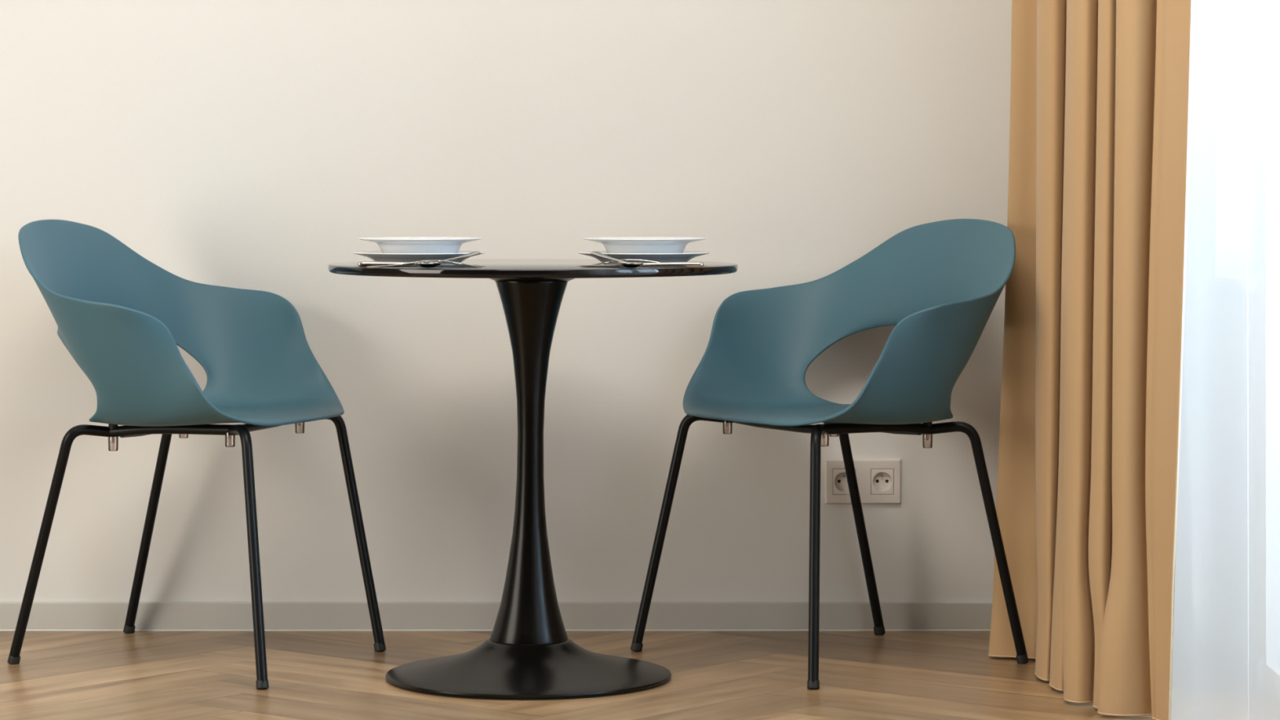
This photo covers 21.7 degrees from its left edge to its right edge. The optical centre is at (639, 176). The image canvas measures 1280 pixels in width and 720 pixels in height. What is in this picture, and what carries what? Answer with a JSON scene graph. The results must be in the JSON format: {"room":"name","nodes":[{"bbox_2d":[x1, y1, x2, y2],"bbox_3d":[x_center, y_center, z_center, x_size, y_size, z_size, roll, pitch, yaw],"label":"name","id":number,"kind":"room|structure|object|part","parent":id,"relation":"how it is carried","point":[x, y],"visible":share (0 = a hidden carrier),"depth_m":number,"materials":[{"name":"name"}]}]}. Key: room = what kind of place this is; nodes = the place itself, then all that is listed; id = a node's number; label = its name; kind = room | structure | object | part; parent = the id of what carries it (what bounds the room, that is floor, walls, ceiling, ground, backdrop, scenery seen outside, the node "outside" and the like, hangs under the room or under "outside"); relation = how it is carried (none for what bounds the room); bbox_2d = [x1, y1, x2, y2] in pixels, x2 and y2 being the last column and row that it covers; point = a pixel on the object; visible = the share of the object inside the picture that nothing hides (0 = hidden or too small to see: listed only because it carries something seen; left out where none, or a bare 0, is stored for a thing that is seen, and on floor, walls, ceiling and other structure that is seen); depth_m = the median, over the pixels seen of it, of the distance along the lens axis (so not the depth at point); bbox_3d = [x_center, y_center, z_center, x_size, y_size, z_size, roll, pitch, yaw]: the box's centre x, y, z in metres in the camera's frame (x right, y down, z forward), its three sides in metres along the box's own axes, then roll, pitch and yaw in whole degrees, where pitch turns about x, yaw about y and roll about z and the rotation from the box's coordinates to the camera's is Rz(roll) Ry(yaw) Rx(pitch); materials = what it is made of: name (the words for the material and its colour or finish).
{"room":"dining room","nodes":[
{"label":"dining room","id":0,"kind":"room"},
{"bbox_2d":[0,0,1011,601],"bbox_3d":[-0.935,-0.467,6.678,4.530,2.920,0.200,0,0,0],"label":"wall","id":1,"kind":"structure","parent":0,"point":[250,144],"depth_m":6.58,"materials":[{"name":"paint"}]},
{"bbox_2d":[0,629,990,631],"bbox_3d":[-0.960,0.892,6.566,4.080,0.004,0.004,0,0,0],"label":"trim","id":2,"kind":"structure","parent":1,"relation":"attached to","point":[0,629],"depth_m":6.56,"materials":[{"name":"grey paint"}]},
{"bbox_2d":[0,601,992,629],"bbox_3d":[-0.960,0.864,6.572,4.080,0.054,0.012,0,0,0],"label":"baseboard","id":3,"kind":"structure","parent":1,"relation":"attached to","point":[43,615],"depth_m":6.57,"materials":[{"name":"paint"}]},
{"bbox_2d":[824,458,901,503],"bbox_3d":[0.439,0.600,6.573,0.150,0.088,0.010,0,0,0],"label":"wall socket","id":4,"kind":"object","parent":1,"relation":"attached to","point":[877,482],"visible":0.87,"depth_m":6.57,"materials":[{"name":"plastic"}]},
{"bbox_2d":[0,631,1173,719],"bbox_3d":[-0.960,0.923,2.889,4.080,0.060,7.378,0,0,0],"label":"floor","id":5,"kind":"structure","parent":0,"point":[59,675],"depth_m":5.92,"materials":[{"name":"brown wood"}]},
{"bbox_2d":[7,219,386,689],"bbox_3d":[-0.824,0.489,6.183,0.610,0.814,0.690,0,0,16],"label":"armchair","id":6,"kind":"object","parent":5,"relation":"on","point":[122,317],"visible":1,"depth_m":6.28,"materials":[{"name":"blue plastic"}]},
{"bbox_3d":[-1.067,0.669,6.063,0.215,0.443,0.080,0,0,20],"label":"leg","id":7,"kind":"part","parent":6,"relation":"part of","materials":[{"name":"black metal"}]},
{"bbox_3d":[-0.931,0.669,6.456,0.037,0.443,0.231,0,0,-35],"label":"leg","id":8,"kind":"part","parent":6,"relation":"part of","materials":[{"name":"black metal"}]},
{"bbox_3d":[-0.845,0.459,6.022,0.246,0.029,0.020,0,0,19],"label":"rail","id":9,"kind":"part","parent":6,"relation":"part of","materials":[{"name":"black metal"}]},
{"bbox_3d":[-0.691,0.665,5.898,0.020,0.448,0.188,0,0,-24],"label":"leg","id":10,"kind":"part","parent":6,"relation":"part of","materials":[{"name":"black metal"}]},
{"bbox_3d":[-0.558,0.665,6.316,0.165,0.448,0.065,0,0,6],"label":"leg","id":11,"kind":"part","parent":6,"relation":"part of","materials":[{"name":"black metal"}]},
{"bbox_2d":[328,258,737,700],"bbox_3d":[-0.190,0.525,5.947,0.727,0.737,0.727,0,0,0],"label":"pedestal table","id":12,"kind":"object","parent":5,"relation":"on","point":[529,654],"visible":0.96,"depth_m":5.89,"materials":[{"name":"black metal"}]},
{"bbox_2d":[357,261,479,266],"bbox_3d":[-0.379,0.151,5.745,0.210,0.009,0.018,0,0,-1],"label":"table knife","id":13,"kind":"object","parent":12,"relation":"on","point":[362,264],"visible":0.72,"depth_m":5.74,"materials":[{"name":"metal"}]},
{"bbox_3d":[-0.430,0.151,5.744,0.109,0.009,0.018,0,0,-1],"label":"handle","id":14,"kind":"part","parent":13,"relation":"part of","materials":[{"name":"metal"}]},
{"bbox_3d":[-0.325,0.152,5.746,0.102,0.004,0.018,0,0,-1],"label":"blade","id":15,"kind":"part","parent":13,"relation":"part of","materials":[{"name":"metal"}]},
{"bbox_2d":[352,250,485,264],"bbox_3d":[-0.390,0.145,5.905,0.234,0.022,0.234,0,0,0],"label":"dinner plate","id":16,"kind":"object","parent":12,"relation":"on","point":[376,255],"visible":0.51,"depth_m":5.82,"materials":[{"name":"white ceramic"}]},
{"bbox_2d":[357,236,482,253],"bbox_3d":[-0.389,0.130,5.905,0.220,0.042,0.220,0,0,0],"label":"plate","id":17,"kind":"object","parent":16,"relation":"on","point":[408,245],"visible":0.7,"depth_m":5.84,"materials":[{"name":"white ceramic"}]},
{"bbox_2d":[366,259,480,267],"bbox_3d":[-0.368,0.149,5.690,0.193,0.013,0.024,0,0,3],"label":"fork","id":18,"kind":"object","parent":12,"relation":"on","point":[435,260],"visible":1,"depth_m":5.69,"materials":[{"name":"metal"}]},
{"bbox_3d":[-0.403,0.149,5.692,0.123,0.013,0.017,0,0,3],"label":"handle","id":19,"kind":"part","parent":18,"relation":"part of","materials":[{"name":"metal"}]},
{"bbox_2d":[414,251,480,267],"bbox_3d":[-0.327,0.143,5.723,0.041,0.025,0.194,0,0,28],"label":"spoon","id":20,"kind":"object","parent":12,"relation":"on","point":[424,264],"visible":1,"depth_m":5.69,"materials":[{"name":"metal"}]},
{"bbox_2d":[414,262,442,267],"bbox_3d":[-0.358,0.151,5.663,0.041,0.009,0.060,0,0,28],"label":"bowl","id":21,"kind":"object","parent":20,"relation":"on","point":[424,264],"depth_m":5.65,"materials":[{"name":"metal"}]},
{"bbox_3d":[-0.313,0.140,5.748,0.017,0.018,0.136,0,0,28],"label":"handle","id":22,"kind":"part","parent":20,"relation":"part of","materials":[{"name":"metal"}]},
{"bbox_3d":[-0.192,0.178,5.947,0.162,0.015,0.162,0,0,0],"label":"mounting plate","id":23,"kind":"part","parent":12,"relation":"part of","materials":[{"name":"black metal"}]},
{"bbox_2d":[590,251,644,267],"bbox_3d":[-0.041,0.143,5.719,0.041,0.025,0.194,0,0,-24],"label":"spoon","id":24,"kind":"object","parent":12,"relation":"on","point":[628,264],"visible":1,"depth_m":5.68,"materials":[{"name":"metal"}]},
{"bbox_3d":[-0.053,0.140,5.745,0.017,0.018,0.136,0,0,-24],"label":"handle","id":25,"kind":"part","parent":24,"relation":"part of","materials":[{"name":"metal"}]},
{"bbox_2d":[617,262,644,267],"bbox_3d":[-0.014,0.151,5.657,0.041,0.009,0.060,0,0,-24],"label":"bowl","id":26,"kind":"object","parent":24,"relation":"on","point":[628,264],"depth_m":5.64,"materials":[{"name":"metal"}]},
{"bbox_2d":[586,258,657,266],"bbox_3d":[0.004,0.149,5.755,0.193,0.013,0.024,0,0,-2],"label":"fork","id":27,"kind":"object","parent":12,"relation":"on","point":[630,260],"visible":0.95,"depth_m":5.75,"materials":[{"name":"metal"}]},
{"bbox_3d":[0.039,0.149,5.756,0.123,0.013,0.017,0,0,-2],"label":"handle","id":28,"kind":"part","parent":27,"relation":"part of","materials":[{"name":"metal"}]},
{"bbox_2d":[580,262,703,266],"bbox_3d":[0.004,0.151,5.712,0.210,0.009,0.018,0,0,0],"label":"table knife","id":29,"kind":"object","parent":12,"relation":"on","point":[659,264],"visible":0.83,"depth_m":5.71,"materials":[{"name":"metal"}]},
{"bbox_3d":[-0.050,0.152,5.712,0.102,0.004,0.018,0,0,0],"label":"blade","id":30,"kind":"part","parent":29,"relation":"part of","materials":[{"name":"metal"}]},
{"bbox_3d":[0.054,0.151,5.712,0.109,0.009,0.018,0,0,0],"label":"handle","id":31,"kind":"part","parent":29,"relation":"part of","materials":[{"name":"metal"}]},
{"bbox_2d":[577,250,710,264],"bbox_3d":[0.007,0.145,5.905,0.234,0.022,0.234,0,0,0],"label":"dinner plate","id":32,"kind":"object","parent":12,"relation":"on","point":[686,255],"visible":0.52,"depth_m":5.83,"materials":[{"name":"white ceramic"}]},
{"bbox_2d":[582,236,706,253],"bbox_3d":[0.009,0.130,5.905,0.220,0.042,0.220,0,0,0],"label":"plate","id":33,"kind":"object","parent":32,"relation":"on","point":[637,245],"visible":0.73,"depth_m":5.84,"materials":[{"name":"white ceramic"}]},
{"bbox_2d":[630,218,1028,689],"bbox_3d":[0.368,0.488,6.211,0.596,0.813,0.690,0,0,-30],"label":"armchair","id":34,"kind":"object","parent":5,"relation":"on","point":[940,283],"visible":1,"depth_m":6.32,"materials":[{"name":"blue plastic"}]},
{"bbox_3d":[0.073,0.665,6.295,0.180,0.448,0.042,0,0,1],"label":"leg","id":35,"kind":"part","parent":34,"relation":"part of","materials":[{"name":"black metal"}]},
{"bbox_3d":[0.311,0.665,5.904,0.023,0.448,0.188,0,0,8],"label":"leg","id":36,"kind":"part","parent":34,"relation":"part of","materials":[{"name":"black metal"}]},
{"bbox_3d":[0.408,0.668,6.468,0.057,0.442,0.164,0,0,38],"label":"leg","id":37,"kind":"part","parent":34,"relation":"part of","materials":[{"name":"black metal"}]},
{"bbox_3d":[0.429,0.459,6.062,0.246,0.029,0.020,0,0,-32],"label":"rail","id":38,"kind":"part","parent":34,"relation":"part of","materials":[{"name":"black metal"}]},
{"bbox_3d":[0.621,0.668,6.113,0.183,0.442,0.050,0,0,-2],"label":"leg","id":39,"kind":"part","parent":34,"relation":"part of","materials":[{"name":"black metal"}]},
{"bbox_3d":[-0.960,-1.877,2.889,4.080,0.100,7.378,0,0,0],"label":"ceiling","id":40,"kind":"structure","parent":0,"visible":0},
{"bbox_3d":[0.875,-1.802,4.650,0.190,0.047,3.500,0,0,0],"label":"track","id":41,"kind":"object","parent":40,"relation":"attached to","visible":0},
{"bbox_2d":[987,0,1191,719],"bbox_3d":[0.845,-0.440,5.945,0.400,2.655,1.032,0,0,0],"label":"curtain","id":42,"kind":"object","parent":41,"relation":"hanging from","point":[1086,498],"visible":0.97,"depth_m":5.66,"materials":[{"name":"beige fabric"}]},
{"bbox_2d":[1170,0,1279,719],"bbox_3d":[0.919,-0.443,4.153,0.068,2.648,2.505,0,0,-1],"label":"sheer curtain","id":43,"kind":"object","parent":41,"relation":"hanging from","point":[1226,651],"visible":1,"depth_m":5.14,"materials":[{"name":"white fabric"}]}
]}

